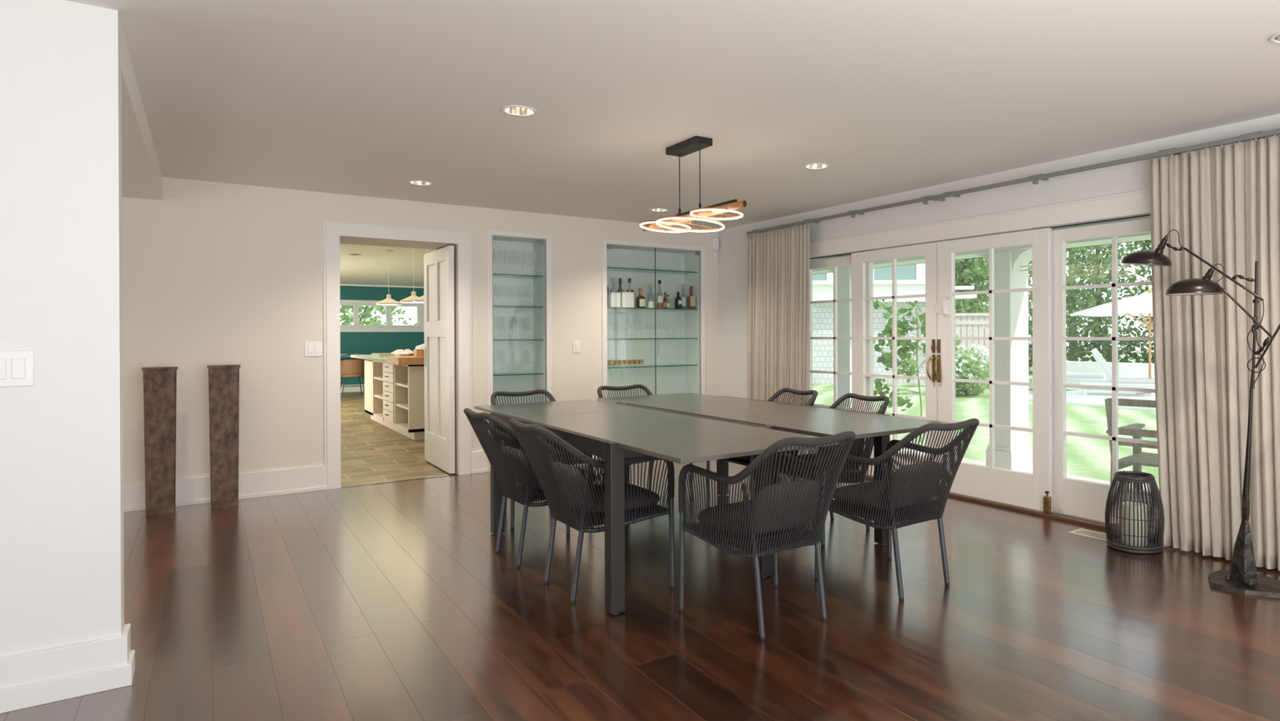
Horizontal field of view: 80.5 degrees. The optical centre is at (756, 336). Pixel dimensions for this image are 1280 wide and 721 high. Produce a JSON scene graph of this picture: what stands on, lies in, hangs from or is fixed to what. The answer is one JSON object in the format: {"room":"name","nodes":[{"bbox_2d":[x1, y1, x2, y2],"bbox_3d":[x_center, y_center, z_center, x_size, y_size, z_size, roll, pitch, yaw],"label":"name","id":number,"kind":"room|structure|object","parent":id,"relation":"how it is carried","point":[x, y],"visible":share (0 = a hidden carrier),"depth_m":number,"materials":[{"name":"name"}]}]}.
{"room":"dining room","nodes":[
{"label":"dining room","id":0,"kind":"room"},
{"bbox_2d":[0,0,124,657],"bbox_3d":[-3.802,0.049,1.569,3.757,2.385,0.123,0,0,-37],"label":"wall","id":1,"kind":"structure","parent":0,"point":[62,522],"depth_m":2.54,"materials":[{"name":"white paint"}]},
{"bbox_2d":[0,350,34,386],"bbox_3d":[-2.495,0.108,2.454,0.165,0.120,0.011,0,0,-37],"label":"light switch","id":2,"kind":"object","parent":1,"relation":"attached to","point":[16,366],"visible":1,"depth_m":2.48,"materials":[{"name":"white plastic"}]},
{"bbox_2d":[0,623,134,713],"bbox_3d":[-3.777,1.154,1.568,3.787,0.175,0.153,0,0,-37],"label":"baseboard","id":3,"kind":"structure","parent":1,"relation":"attached to","point":[37,677],"depth_m":2.54,"materials":[{"name":"white wood"}]},
{"bbox_2d":[120,23,162,199],"bbox_3d":[-4.821,-1.059,2.937,3.757,0.168,3.287,0,0,-37],"label":"wall","id":4,"kind":"structure","parent":0,"point":[141,175],"depth_m":3.93,"materials":[{"name":"white paint"}]},
{"bbox_2d":[339,285,424,385],"bbox_3d":[-9.755,0.043,16.045,5.420,2.385,0.200,0,0,-37],"label":"wall","id":5,"kind":"structure","parent":0,"point":[363,343],"depth_m":16.77,"materials":[{"name":"teal paint"}]},
{"bbox_2d":[340,302,355,326],"bbox_3d":[-9.199,-0.465,16.408,0.650,0.521,0.060,0,0,-37],"label":"window","id":6,"kind":"structure","parent":5,"relation":"in","point":[341,304],"depth_m":16.55,"materials":[{"name":"white paint"}]},
{"bbox_2d":[340,383,364,392],"bbox_3d":[-9.685,1.155,15.959,5.420,0.160,0.020,0,0,-37],"label":"baseboard","id":7,"kind":"structure","parent":5,"relation":"attached to","point":[346,388],"depth_m":16.49,"materials":[{"name":"white paint"}]},
{"bbox_2d":[355,303,388,327],"bbox_3d":[-8.668,-0.468,16.801,0.650,0.521,0.060,0,0,-37],"label":"window","id":8,"kind":"structure","parent":5,"relation":"in","point":[357,304],"depth_m":16.77,"materials":[{"name":"white paint"}]},
{"bbox_2d":[339,283,424,332],"bbox_3d":[-9.671,-0.621,15.928,5.420,1.058,0.090,0,0,-37],"label":"trim","id":9,"kind":"structure","parent":5,"relation":"attached to","point":[343,329],"depth_m":16.80,"materials":[{"name":"white paint"}]},
{"bbox_2d":[388,304,419,327],"bbox_3d":[-8.138,-0.470,17.194,0.650,0.521,0.060,0,0,-37],"label":"window","id":10,"kind":"structure","parent":5,"relation":"in","point":[406,305],"depth_m":17.20,"materials":[{"name":"white paint"}]},
{"bbox_2d":[339,243,435,286],"bbox_3d":[-6.364,-1.254,11.608,5.600,0.200,11.370,0,0,-37],"label":"ceiling","id":11,"kind":"structure","parent":0,"point":[375,266],"depth_m":12.10,"materials":[{"name":"beige paint"}]},
{"bbox_2d":[376,249,401,305],"bbox_3d":[-4.950,-0.789,10.023,0.311,0.733,0.311,0,0,-37],"label":"dome pendant","id":12,"kind":"object","parent":11,"relation":"hanging from","point":[388,301],"visible":1,"depth_m":9.97,"materials":[{"name":"beige metal"}]},
{"bbox_2d":[400,248,419,302],"bbox_3d":[-4.210,-0.784,9.140,0.311,0.745,0.311,0,0,-37],"label":"dome pendant","id":13,"kind":"object","parent":11,"relation":"hanging from","point":[409,300],"visible":0.67,"depth_m":9.12,"materials":[{"name":"beige metal"}]},
{"bbox_2d":[121,177,718,484],"bbox_3d":[-3.951,-0.029,5.973,8.760,2.525,0.558,0,0,-37],"label":"wall","id":14,"kind":"structure","parent":0,"point":[214,273],"depth_m":5.92,"materials":[{"name":"beige paint"}]},
{"bbox_2d":[304,342,322,355],"bbox_3d":[-3.529,0.102,5.931,0.120,0.115,0.011,0,0,-37],"label":"light switch","id":15,"kind":"object","parent":14,"relation":"attached to","point":[311,348],"visible":1,"depth_m":5.93,"materials":[{"name":"white plastic"}]},
{"bbox_2d":[123,450,601,512],"bbox_3d":[-3.852,1.136,5.683,8.563,0.195,0.024,0,0,-37],"label":"baseboard","id":16,"kind":"structure","parent":14,"relation":"attached to","point":[191,491],"depth_m":5.70,"materials":[{"name":"white paint"}]},
{"bbox_2d":[323,221,472,489],"bbox_3d":[-3.005,0.152,6.313,1.151,2.155,0.020,0,0,-37],"label":"trim","id":17,"kind":"structure","parent":14,"relation":"attached to","point":[332,231],"depth_m":6.09,"materials":[{"name":"white paint"}]},
{"bbox_2d":[341,473,458,487],"bbox_3d":[-3.026,1.230,6.346,0.980,0.007,0.060,0,0,-37],"label":"trim","id":18,"kind":"structure","parent":14,"relation":"attached to","point":[362,484],"depth_m":6.33,"materials":[{"name":"brown wood"}]},
{"bbox_2d":[423,245,454,473],"bbox_3d":[-2.979,0.207,6.971,0.048,2.018,0.940,0,0,-37],"label":"door","id":19,"kind":"structure","parent":14,"relation":"in","point":[438,264],"depth_m":6.89,"materials":[{"name":"white paint"}]},
{"bbox_2d":[486,229,551,432],"bbox_3d":[-2.293,0.030,7.050,0.605,1.989,0.344,0,0,-37],"label":"display cabinet","id":20,"kind":"object","parent":14,"relation":"attached to","point":[490,233],"visible":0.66,"depth_m":6.89,"materials":[{"name":"white paint"}]},
{"bbox_2d":[601,239,705,397],"bbox_3d":[-1.143,0.025,7.896,1.210,1.989,0.353,0,0,-37],"label":"display cabinet","id":21,"kind":"object","parent":14,"relation":"attached to","point":[604,246],"visible":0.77,"depth_m":7.77,"materials":[{"name":"white paint"}]},
{"bbox_2d":[608,292,620,306],"bbox_3d":[-1.448,-0.369,7.585,0.106,0.149,0.062,0,0,-37],"label":"carton","id":22,"kind":"object","parent":21,"relation":"on","point":[614,298],"visible":1,"depth_m":7.56,"materials":[{"name":"white cardboard"}]},
{"bbox_2d":[620,292,634,307],"bbox_3d":[-1.337,-0.374,7.667,0.132,0.157,0.062,0,0,-37],"label":"carton","id":23,"kind":"object","parent":21,"relation":"on","point":[626,298],"visible":1,"depth_m":7.64,"materials":[{"name":"white"}]},
{"bbox_2d":[635,287,644,307],"bbox_3d":[-1.215,-0.402,7.801,0.071,0.212,0.072,0,0,-37],"label":"liquor bottle","id":24,"kind":"object","parent":21,"relation":"on","point":[640,300],"visible":0.98,"depth_m":7.78,"materials":[{"name":"brown glass"}]},
{"bbox_2d":[686,285,696,308],"bbox_3d":[-0.715,-0.424,8.146,0.074,0.250,0.075,0,0,-37],"label":"liquor bottle","id":25,"kind":"object","parent":21,"relation":"on","point":[691,300],"visible":0.98,"depth_m":8.12,"materials":[{"name":"brown glass"}]},
{"bbox_2d":[0,391,1279,720],"bbox_3d":[-4.551,1.295,6.459,8.763,0.120,21.800,0,0,-37],"label":"floor","id":26,"kind":"structure","parent":0,"point":[394,601],"depth_m":3.20,"materials":[{"name":"brown wood"}]},
{"bbox_2d":[141,366,177,515],"bbox_3d":[-4.164,0.726,5.202,0.195,1.019,0.093,0,0,-37],"label":"pedestal","id":27,"kind":"object","parent":26,"relation":"on","point":[159,383],"visible":1,"depth_m":5.17,"materials":[{"name":"brown stone"}]},
{"bbox_2d":[207,364,240,508],"bbox_3d":[-3.867,0.722,5.410,0.195,1.024,0.093,0,0,-38],"label":"pedestal","id":28,"kind":"object","parent":26,"relation":"on","point":[223,380],"visible":1,"depth_m":5.38,"materials":[{"name":"brown stone"}]},
{"bbox_2d":[340,358,364,396],"bbox_3d":[-8.362,0.842,15.396,0.512,0.782,0.480,0,0,-37],"label":"rattan chair","id":29,"kind":"object","parent":26,"relation":"on","point":[349,367],"visible":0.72,"depth_m":15.21,"materials":[{"name":"brown wicker"}]},
{"bbox_2d":[350,354,424,439],"bbox_3d":[-4.664,0.735,10.407,1.315,0.985,3.620,0,0,-37],"label":"kitchen island","id":30,"kind":"object","parent":26,"relation":"on","point":[394,385],"visible":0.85,"depth_m":9.37,"materials":[{"name":"beige wood"}]},
{"bbox_2d":[350,354,386,362],"bbox_3d":[-4.880,0.303,10.708,1.300,0.040,2.880,0,0,-37],"label":"island countertop","id":31,"kind":"structure","parent":30,"relation":"on","point":[368,357],"depth_m":10.31,"materials":[{"name":"beige stone"}]},
{"bbox_2d":[391,348,413,355],"bbox_3d":[-4.419,0.221,9.367,0.312,0.123,0.446,0,0,-37],"label":"cloth bundle","id":32,"kind":"object","parent":31,"relation":"on","point":[406,352],"visible":0.49,"depth_m":9.25,"materials":[{"name":"white fabric"}]},
{"bbox_2d":[463,408,604,568],"bbox_3d":[-1.252,0.811,4.178,0.669,0.834,0.560,0,0,-38],"label":"armchair","id":33,"kind":"object","parent":26,"relation":"on","point":[511,464],"visible":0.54,"depth_m":3.98,"materials":[{"name":"grey"}]},
{"bbox_2d":[500,446,538,488],"bbox_3d":[-1.317,0.723,4.128,0.129,0.215,0.387,0,0,-38],"label":"cushion","id":34,"kind":"object","parent":33,"relation":"on","point":[522,477],"depth_m":3.99,"materials":[{"name":"grey fabric"}]},
{"bbox_2d":[515,467,596,489],"bbox_3d":[-1.156,0.805,4.252,0.400,0.075,0.453,0,0,-38],"label":"seat cushion","id":35,"kind":"object","parent":33,"relation":"on","point":[534,482],"depth_m":4.00,"materials":[{"name":"grey fabric"}]},
{"bbox_2d":[490,389,591,528],"bbox_3d":[-1.536,0.810,5.171,0.560,0.834,0.669,0,0,-37],"label":"armchair","id":36,"kind":"object","parent":26,"relation":"on","point":[493,397],"visible":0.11,"depth_m":5.34,"materials":[{"name":"grey"}]},
{"bbox_2d":[504,439,554,448],"bbox_3d":[-1.585,0.722,5.237,0.387,0.215,0.129,0,0,-37],"label":"cushion","id":37,"kind":"object","parent":36,"relation":"on","point":[504,439],"depth_m":5.14,"materials":[{"name":"grey fabric"}]},
{"bbox_2d":[508,417,675,603],"bbox_3d":[-0.828,0.810,3.652,0.669,0.834,0.560,0,0,-37],"label":"armchair","id":38,"kind":"object","parent":26,"relation":"on","point":[562,483],"visible":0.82,"depth_m":3.51,"materials":[{"name":"grey"}]},
{"bbox_2d":[549,462,595,511],"bbox_3d":[-0.895,0.722,3.603,0.129,0.215,0.387,0,0,-37],"label":"cushion","id":39,"kind":"object","parent":38,"relation":"on","point":[575,499],"depth_m":3.47,"materials":[{"name":"grey fabric"}]},
{"bbox_2d":[566,482,659,512],"bbox_3d":[-0.731,0.804,3.724,0.400,0.075,0.453,0,0,-37],"label":"seat cushion","id":40,"kind":"object","parent":38,"relation":"on","point":[595,504],"depth_m":3.59,"materials":[{"name":"grey fabric"}]},
{"bbox_2d":[597,383,693,497],"bbox_3d":[-0.898,0.806,5.713,0.560,0.834,0.669,0,0,-37],"label":"armchair","id":41,"kind":"object","parent":26,"relation":"on","point":[605,388],"visible":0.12,"depth_m":5.93,"materials":[{"name":"grey wicker"}]},
{"bbox_2d":[474,399,839,614],"bbox_3d":[-0.760,0.846,4.177,0.893,0.758,2.710,0,0,-37],"label":"dining table","id":42,"kind":"object","parent":26,"relation":"on","point":[614,433],"visible":0.9,"depth_m":3.55,"materials":[{"name":"grey metal"}]},
{"bbox_2d":[706,387,817,507],"bbox_3d":[0.067,0.803,5.276,0.669,0.834,0.560,0,0,-37],"label":"armchair","id":43,"kind":"object","parent":26,"relation":"on","point":[746,460],"visible":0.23,"depth_m":5.29,"materials":[{"name":"grey wicker"}]},
{"bbox_2d":[734,452,782,460],"bbox_3d":[-0.029,0.798,5.204,0.400,0.075,0.453,0,0,-37],"label":"seat cushion","id":44,"kind":"object","parent":43,"relation":"on","point":[748,457],"depth_m":4.99,"materials":[{"name":"grey fabric"}]},
{"bbox_2d":[678,431,856,639],"bbox_3d":[0.068,0.807,3.228,0.560,0.834,0.669,0,0,-37],"label":"armchair","id":45,"kind":"object","parent":26,"relation":"on","point":[778,514],"visible":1,"depth_m":3.10,"materials":[{"name":"grey fabric"}]},
{"bbox_2d":[697,499,802,534],"bbox_3d":[-0.004,0.802,3.325,0.453,0.075,0.400,0,0,-37],"label":"seat cushion","id":46,"kind":"object","parent":45,"relation":"on","point":[725,523],"depth_m":3.15,"materials":[{"name":"grey fabric"}]},
{"bbox_2d":[742,479,819,533],"bbox_3d":[0.116,0.719,3.162,0.387,0.215,0.129,0,0,-37],"label":"cushion","id":47,"kind":"object","parent":45,"relation":"on","point":[755,524],"depth_m":3.10,"materials":[{"name":"grey fabric"}]},
{"bbox_2d":[596,392,951,570],"bbox_3d":[-0.076,0.842,4.774,0.910,0.758,2.685,0,0,-37],"label":"dining table","id":48,"kind":"object","parent":26,"relation":"on","point":[818,421],"visible":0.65,"depth_m":4.38,"materials":[{"name":"grey metal"}]},
{"bbox_2d":[777,392,889,546],"bbox_3d":[0.482,0.803,4.744,0.669,0.834,0.560,0,0,-37],"label":"armchair","id":49,"kind":"object","parent":26,"relation":"on","point":[857,448],"visible":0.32,"depth_m":4.66,"materials":[{"name":"grey"}]},
{"bbox_2d":[779,453,856,474],"bbox_3d":[0.385,0.798,4.672,0.400,0.075,0.453,0,0,-37],"label":"seat cushion","id":50,"kind":"object","parent":49,"relation":"on","point":[802,456],"depth_m":4.60,"materials":[{"name":"grey fabric"}]},
{"bbox_2d":[818,437,864,464],"bbox_3d":[0.548,0.714,4.793,0.129,0.215,0.387,0,0,-37],"label":"cushion","id":51,"kind":"object","parent":49,"relation":"on","point":[863,437],"depth_m":4.66,"materials":[{"name":"grey fabric"}]},
{"bbox_2d":[813,417,979,600],"bbox_3d":[0.710,0.804,3.667,0.560,0.834,0.669,0,0,-38],"label":"armchair","id":52,"kind":"object","parent":26,"relation":"on","point":[904,493],"visible":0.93,"depth_m":3.52,"materials":[{"name":"grey wicker"}]},
{"bbox_2d":[833,480,925,509],"bbox_3d":[0.637,0.799,3.762,0.453,0.075,0.400,0,0,-38],"label":"seat cushion","id":53,"kind":"object","parent":52,"relation":"on","point":[866,500],"depth_m":3.60,"materials":[{"name":"grey fabric"}]},
{"bbox_2d":[881,461,942,507],"bbox_3d":[0.760,0.716,3.601,0.387,0.215,0.129,0,0,-38],"label":"cushion","id":54,"kind":"object","parent":52,"relation":"on","point":[895,500],"depth_m":3.52,"materials":[{"name":"grey fabric"}]},
{"bbox_2d":[1068,528,1106,541],"bbox_3d":[2.098,1.211,4.493,0.140,0.005,0.385,0,0,-37],"label":"floor vent","id":55,"kind":"object","parent":26,"relation":"in","point":[1085,531],"visible":0.56,"depth_m":4.56,"materials":[{"name":"beige metal"}]},
{"bbox_2d":[1105,470,1164,554],"bbox_3d":[2.170,1.000,4.282,0.305,0.424,0.306,0,0,-33],"label":"lantern","id":56,"kind":"object","parent":26,"relation":"on","point":[1155,545],"visible":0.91,"depth_m":4.20,"materials":[{"name":"grey"}]},
{"bbox_2d":[1121,501,1146,546],"bbox_3d":[2.170,1.073,4.282,0.132,0.237,0.132,0,0,-37],"label":"pillar candle","id":57,"kind":"object","parent":56,"relation":"on","point":[1127,502],"visible":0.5,"depth_m":4.23,"materials":[{"name":"beige wax"}]},
{"bbox_2d":[1120,229,1279,597],"bbox_3d":[2.274,0.329,3.790,0.332,1.770,0.793,0,0,-37],"label":"floor lamp","id":58,"kind":"object","parent":26,"relation":"on","point":[1243,578],"visible":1,"depth_m":3.62,"materials":[{"name":"metal"}]},
{"bbox_2d":[1154,235,1168,253],"bbox_3d":[2.137,-0.481,3.933,0.042,0.100,0.070,0,0,-37],"label":"socket","id":59,"kind":"object","parent":58,"relation":"attached to","point":[1161,246],"depth_m":3.92,"materials":[{"name":"grey metal"}]},
{"bbox_2d":[1201,266,1214,279],"bbox_3d":[2.267,-0.309,3.741,0.042,0.076,0.059,0,0,-37],"label":"socket","id":60,"kind":"object","parent":58,"relation":"attached to","point":[1207,276],"depth_m":3.73,"materials":[{"name":"grey metal"}]},
{"bbox_2d":[65,0,1279,229],"bbox_3d":[-0.990,-1.155,1.801,8.563,0.001,9.672,0,0,-37],"label":"ceiling","id":61,"kind":"structure","parent":0,"point":[366,98],"depth_m":3.50,"materials":[{"name":"white paint"}]},
{"bbox_2d":[407,180,433,186],"bbox_3d":[-2.534,-1.203,5.616,0.180,0.106,0.180,0,0,-37],"label":"recessed light","id":62,"kind":"object","parent":61,"relation":"in","point":[422,183],"visible":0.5,"depth_m":5.67,"materials":[{"name":"white paint"}]},
{"bbox_2d":[500,105,537,116],"bbox_3d":[-1.221,-1.205,3.826,0.180,0.106,0.180,0,0,-37],"label":"recessed light","id":63,"kind":"object","parent":61,"relation":"in","point":[513,110],"visible":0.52,"depth_m":3.88,"materials":[{"name":"white paint"}]},
{"bbox_2d":[640,135,746,232],"bbox_3d":[-0.405,-0.905,4.485,0.412,0.514,1.142,0,0,-28],"label":"pendant light","id":64,"kind":"object","parent":61,"relation":"hanging from","point":[695,144],"visible":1,"depth_m":4.38,"materials":[{"name":"black metal"}]},
{"bbox_2d":[803,163,829,169],"bbox_3d":[0.411,-1.213,5.109,0.180,0.106,0.180,0,0,-37],"label":"recessed light","id":65,"kind":"object","parent":61,"relation":"in","point":[812,166],"visible":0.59,"depth_m":5.17,"materials":[{"name":"white paint"}]},
{"bbox_2d":[1269,31,1279,44],"bbox_3d":[2.091,-1.215,2.881,0.180,0.106,0.180,0,0,-37],"label":"recessed light","id":66,"kind":"object","parent":61,"relation":"in","point":[1275,38],"visible":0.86,"depth_m":2.94,"materials":[{"name":"white paint"}]},
{"bbox_2d":[718,114,1279,398],"bbox_3d":[2.421,0.000,4.549,0.180,2.625,10.430,0,0,-37],"label":"wall","id":67,"kind":"structure","parent":0,"point":[1134,176],"depth_m":5.68,"materials":[{"name":"white paint"}]},
{"bbox_2d":[808,255,873,453],"bbox_3d":[0.719,0.237,6.826,0.042,1.906,0.935,0,0,-37],"label":"door","id":68,"kind":"structure","parent":67,"relation":"in","point":[836,262],"depth_m":6.80,"materials":[{"name":"white paint"}]},
{"bbox_2d":[851,242,937,475],"bbox_3d":[1.105,0.230,6.159,0.113,1.919,0.947,0,0,-37],"label":"door","id":69,"kind":"structure","parent":67,"relation":"in","point":[859,260],"depth_m":6.16,"materials":[{"name":"white paint"}]},
{"bbox_2d":[809,189,1150,257],"bbox_3d":[1.728,0.168,5.311,0.028,2.090,4.780,0,0,-37],"label":"trim","id":70,"kind":"structure","parent":67,"relation":"attached to","point":[1137,202],"depth_m":5.30,"materials":[{"name":"white paint"}]},
{"bbox_2d":[809,214,1150,260],"bbox_3d":[1.824,-0.736,5.383,0.100,0.007,4.580,0,0,-37],"label":"trim","id":71,"kind":"structure","parent":67,"relation":"attached to","point":[1146,216],"depth_m":4.90,"materials":[{"name":"white paint"}]},
{"bbox_2d":[934,227,1052,512],"bbox_3d":[1.679,0.230,5.385,0.113,1.919,0.967,0,0,-37],"label":"door","id":72,"kind":"structure","parent":67,"relation":"in","point":[1033,491],"depth_m":5.32,"materials":[{"name":"white paint"}]},
{"bbox_2d":[849,470,1157,538],"bbox_3d":[1.802,1.212,5.365,0.215,0.042,4.580,0,0,-37],"label":"trim","id":73,"kind":"structure","parent":67,"relation":"attached to","point":[1075,519],"depth_m":5.03,"materials":[{"name":"brown wood"}]},
{"bbox_2d":[746,128,1279,234],"bbox_3d":[1.658,-1.038,5.298,0.147,0.060,5.740,0,0,-37],"label":"curtain rod","id":74,"kind":"object","parent":67,"relation":"attached to","point":[1258,135],"visible":1,"depth_m":4.87,"materials":[{"name":"grey metal"}]},
{"bbox_2d":[746,222,809,454],"bbox_3d":[0.201,0.082,7.176,0.099,2.240,0.982,0,0,-37],"label":"curtain","id":75,"kind":"object","parent":74,"relation":"hanging from","point":[778,343],"visible":0.73,"depth_m":7.12,"materials":[{"name":"fabric"}]},
{"bbox_2d":[1150,134,1279,570],"bbox_3d":[2.693,0.079,3.812,0.100,2.240,1.334,0,0,-37],"label":"curtain","id":76,"kind":"object","parent":74,"relation":"hanging from","point":[1223,202],"visible":0.91,"depth_m":4.05,"materials":[{"name":"fabric"}]},
{"bbox_2d":[1051,217,1159,532],"bbox_3d":[2.275,0.235,4.724,0.042,1.906,0.965,0,0,-37],"label":"door","id":77,"kind":"structure","parent":67,"relation":"in","point":[1085,499],"depth_m":4.89,"materials":[{"name":"white paint"}]},
{"bbox_3d":[2.233,-1.276,6.632,2.007,0.130,16.000,0,0,-37],"label":"ceiling","id":78,"kind":"structure","parent":0,"visible":0},
{"bbox_2d":[812,231,1151,274],"bbox_3d":[2.719,-1.019,6.992,0.360,0.390,16.000,0,0,-37],"label":"beam","id":79,"kind":"structure","parent":78,"relation":"attached to","point":[1143,236],"depth_m":7.13,"materials":[{"name":"white paint"}]},
{"label":"outside","id":80,"kind":"structure","parent":0,"visible":0},
{"bbox_2d":[1028,386,1155,411],"bbox_3d":[14.267,1.418,13.427,9.100,0.065,16.600,0,0,-37],"label":"pool deck","id":81,"kind":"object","parent":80,"point":[1094,397],"depth_m":16.93,"materials":[{"name":"white concrete"}]},
{"bbox_2d":[1028,372,1106,390],"bbox_3d":[8.285,0.840,20.072,2.000,1.111,0.720,0,0,28],"label":"sun lounger","id":82,"kind":"object","parent":81,"relation":"on","point":[1077,376],"visible":0.31,"depth_m":19.58,"materials":[{"name":"white paint"}]},
{"bbox_2d":[1066,372,1105,377],"bbox_3d":[8.562,1.044,19.922,1.330,0.100,0.620,0,0,28],"label":"seat cushion","id":83,"kind":"object","parent":82,"relation":"on","point":[1068,375],"depth_m":19.60,"materials":[{"name":"white fabric"}]},
{"bbox_2d":[1069,287,1153,395],"bbox_3d":[9.295,0.126,17.610,3.438,2.540,3.438,0,0,-13],"label":"parasol","id":84,"kind":"object","parent":81,"relation":"on","point":[1141,305],"visible":0.59,"depth_m":17.38,"materials":[{"name":"white fabric"}]},
{"bbox_2d":[1080,347,1155,395],"bbox_3d":[8.791,0.842,17.709,2.000,1.111,0.720,0,0,23],"label":"sun lounger","id":85,"kind":"object","parent":81,"relation":"on","point":[1127,381],"visible":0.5,"depth_m":17.57,"materials":[{"name":"white paint"}]},
{"bbox_2d":[1091,347,1111,378],"bbox_3d":[8.350,0.668,17.900,0.567,0.759,0.720,0,0,23],"label":"cushion","id":86,"kind":"object","parent":85,"relation":"on","point":[1096,354],"depth_m":17.60,"materials":[{"name":"white fabric"}]},
{"bbox_2d":[1109,377,1155,383],"bbox_3d":[9.080,1.047,17.584,1.330,0.100,0.620,0,0,23],"label":"seat cushion","id":87,"kind":"object","parent":85,"relation":"on","point":[1121,380],"depth_m":17.39,"materials":[{"name":"white fabric"}]},
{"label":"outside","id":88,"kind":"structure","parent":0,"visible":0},
{"bbox_2d":[898,448,1150,490],"bbox_3d":[2.191,1.442,6.599,1.877,0.235,16.000,0,0,-37],"label":"floor","id":89,"kind":"structure","parent":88,"point":[964,460],"depth_m":7.19,"materials":[{"name":"stone"}]},
{"bbox_2d":[828,266,877,407],"bbox_3d":[1.164,0.248,9.100,0.350,2.150,0.680,0,0,-37],"label":"porch column","id":90,"kind":"structure","parent":89,"relation":"on","point":[844,382],"depth_m":8.99,"materials":[{"name":"white"}]},
{"bbox_2d":[976,248,1032,471],"bbox_3d":[2.479,0.246,7.324,0.350,2.150,0.680,0,0,-37],"label":"porch column","id":91,"kind":"structure","parent":89,"relation":"on","point":[1013,451],"depth_m":7.21,"materials":[{"name":"white"}]},
{"bbox_2d":[1020,249,1151,271],"bbox_3d":[3.236,-0.684,6.304,0.018,0.108,2.280,0,0,-37],"label":"cable","id":92,"kind":"object","parent":91,"relation":"attached to","point":[1149,250],"visible":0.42,"depth_m":6.68,"materials":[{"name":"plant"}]},
{"bbox_2d":[1104,397,1158,489],"bbox_3d":[3.029,0.889,5.494,0.700,0.872,0.670,0,0,-45],"label":"armchair","id":93,"kind":"object","parent":89,"relation":"on","point":[1139,458],"visible":0.33,"depth_m":5.47,"materials":[{"name":"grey wood"}]},
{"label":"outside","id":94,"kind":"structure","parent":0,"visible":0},
{"bbox_2d":[813,349,1159,488],"bbox_3d":[17.847,1.476,31.882,53.380,0.150,90.000,0,0,-37],"label":"ground","id":95,"kind":"structure","parent":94,"point":[1087,457],"depth_m":12.68,"materials":[{"name":"green plant"}]},
{"bbox_2d":[812,262,977,383],"bbox_3d":[2.665,-1.778,24.865,8.150,6.500,4.420,0,0,2],"label":"house","id":96,"kind":"structure","parent":95,"relation":"on","point":[911,278],"depth_m":23.00,"materials":[{"name":"white wood"}]},
{"bbox_2d":[873,299,960,442],"bbox_3d":[2.174,0.472,10.630,1.278,2.060,1.365,0,0,-4],"label":"young tree","id":97,"kind":"object","parent":95,"relation":"on","point":[886,357],"visible":0.62,"depth_m":10.63,"materials":[{"name":"green plant"}]},
{"bbox_2d":[924,343,989,395],"bbox_3d":[5.235,0.883,18.479,2.034,1.401,2.056,0,0,-37],"label":"bush","id":98,"kind":"object","parent":95,"relation":"on","point":[971,370],"visible":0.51,"depth_m":18.14,"materials":[{"name":"green plant"}]},
{"bbox_2d":[955,257,989,342],"bbox_3d":[7.422,-1.801,26.953,2.643,6.512,3.119,0,0,7],"label":"tree","id":99,"kind":"object","parent":95,"relation":"on","point":[977,274],"visible":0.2,"depth_m":26.39,"materials":[{"name":"green plant"}]},
{"bbox_2d":[955,312,989,385],"bbox_3d":[6.036,0.341,21.414,1.970,2.250,0.140,0,0,-2],"label":"fence","id":100,"kind":"object","parent":95,"relation":"on","point":[964,322],"visible":0.2,"depth_m":21.41,"materials":[{"name":"white wood"}]},
{"bbox_2d":[959,257,1032,359],"bbox_3d":[9.561,-3.931,29.230,4.450,10.744,4.908,0,0,12],"label":"tree","id":101,"kind":"object","parent":95,"relation":"on","point":[1030,295],"visible":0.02,"depth_m":29.14,"materials":[{"name":"green plant"}]},
{"bbox_2d":[972,328,1154,369],"bbox_3d":[14.763,0.629,24.567,1.944,1.986,19.219,0,0,-37],"label":"clipped hedge","id":102,"kind":"object","parent":95,"relation":"on","point":[1082,353],"visible":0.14,"depth_m":26.91,"materials":[{"name":"green plant"}]},
{"bbox_2d":[1028,244,1137,360],"bbox_3d":[14.680,-5.019,33.738,5.779,12.866,5.859,0,0,-18],"label":"tree","id":103,"kind":"object","parent":95,"relation":"on","point":[1069,320],"visible":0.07,"depth_m":33.44,"materials":[{"name":"green plant"}]},
{"bbox_2d":[1066,240,1151,362],"bbox_3d":[12.778,-3.380,27.999,4.903,9.631,3.994,0,0,-37],"label":"tree","id":104,"kind":"object","parent":95,"relation":"on","point":[1099,277],"visible":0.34,"depth_m":27.39,"materials":[{"name":"green plant"}]},
{"bbox_2d":[1066,360,1155,388],"bbox_3d":[10.228,1.092,20.391,0.300,0.720,4.200,0,0,-37],"label":"wall","id":105,"kind":"structure","parent":95,"relation":"on","point":[1131,370],"depth_m":20.50,"materials":[{"name":"white paint"}]},
{"bbox_2d":[1127,240,1151,319],"bbox_3d":[17.955,-5.056,30.920,5.452,12.925,5.979,0,0,-6],"label":"tree","id":106,"kind":"object","parent":95,"relation":"on","point":[1148,272],"visible":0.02,"depth_m":31.54,"materials":[{"name":"green plant"}]},
{"bbox_2d":[1131,240,1153,336],"bbox_3d":[15.234,-3.180,26.700,4.205,9.212,4.474,0,0,-44],"label":"tree","id":107,"kind":"object","parent":95,"relation":"on","point":[1141,243],"visible":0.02,"depth_m":26.73,"materials":[{"name":"green plant"}]},
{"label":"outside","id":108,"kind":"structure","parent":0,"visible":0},
{"bbox_3d":[-32.956,1.681,24.869,36.620,0.150,40.800,0,0,-37],"label":"lawn","id":109,"kind":"structure","parent":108,"visible":0},
{"bbox_2d":[340,305,411,324],"bbox_3d":[-11.621,-1.417,21.781,3.892,5.909,3.482,0,0,42],"label":"tree","id":110,"kind":"object","parent":109,"relation":"on","point":[348,318],"visible":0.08,"depth_m":21.76,"materials":[{"name":"green plant"}]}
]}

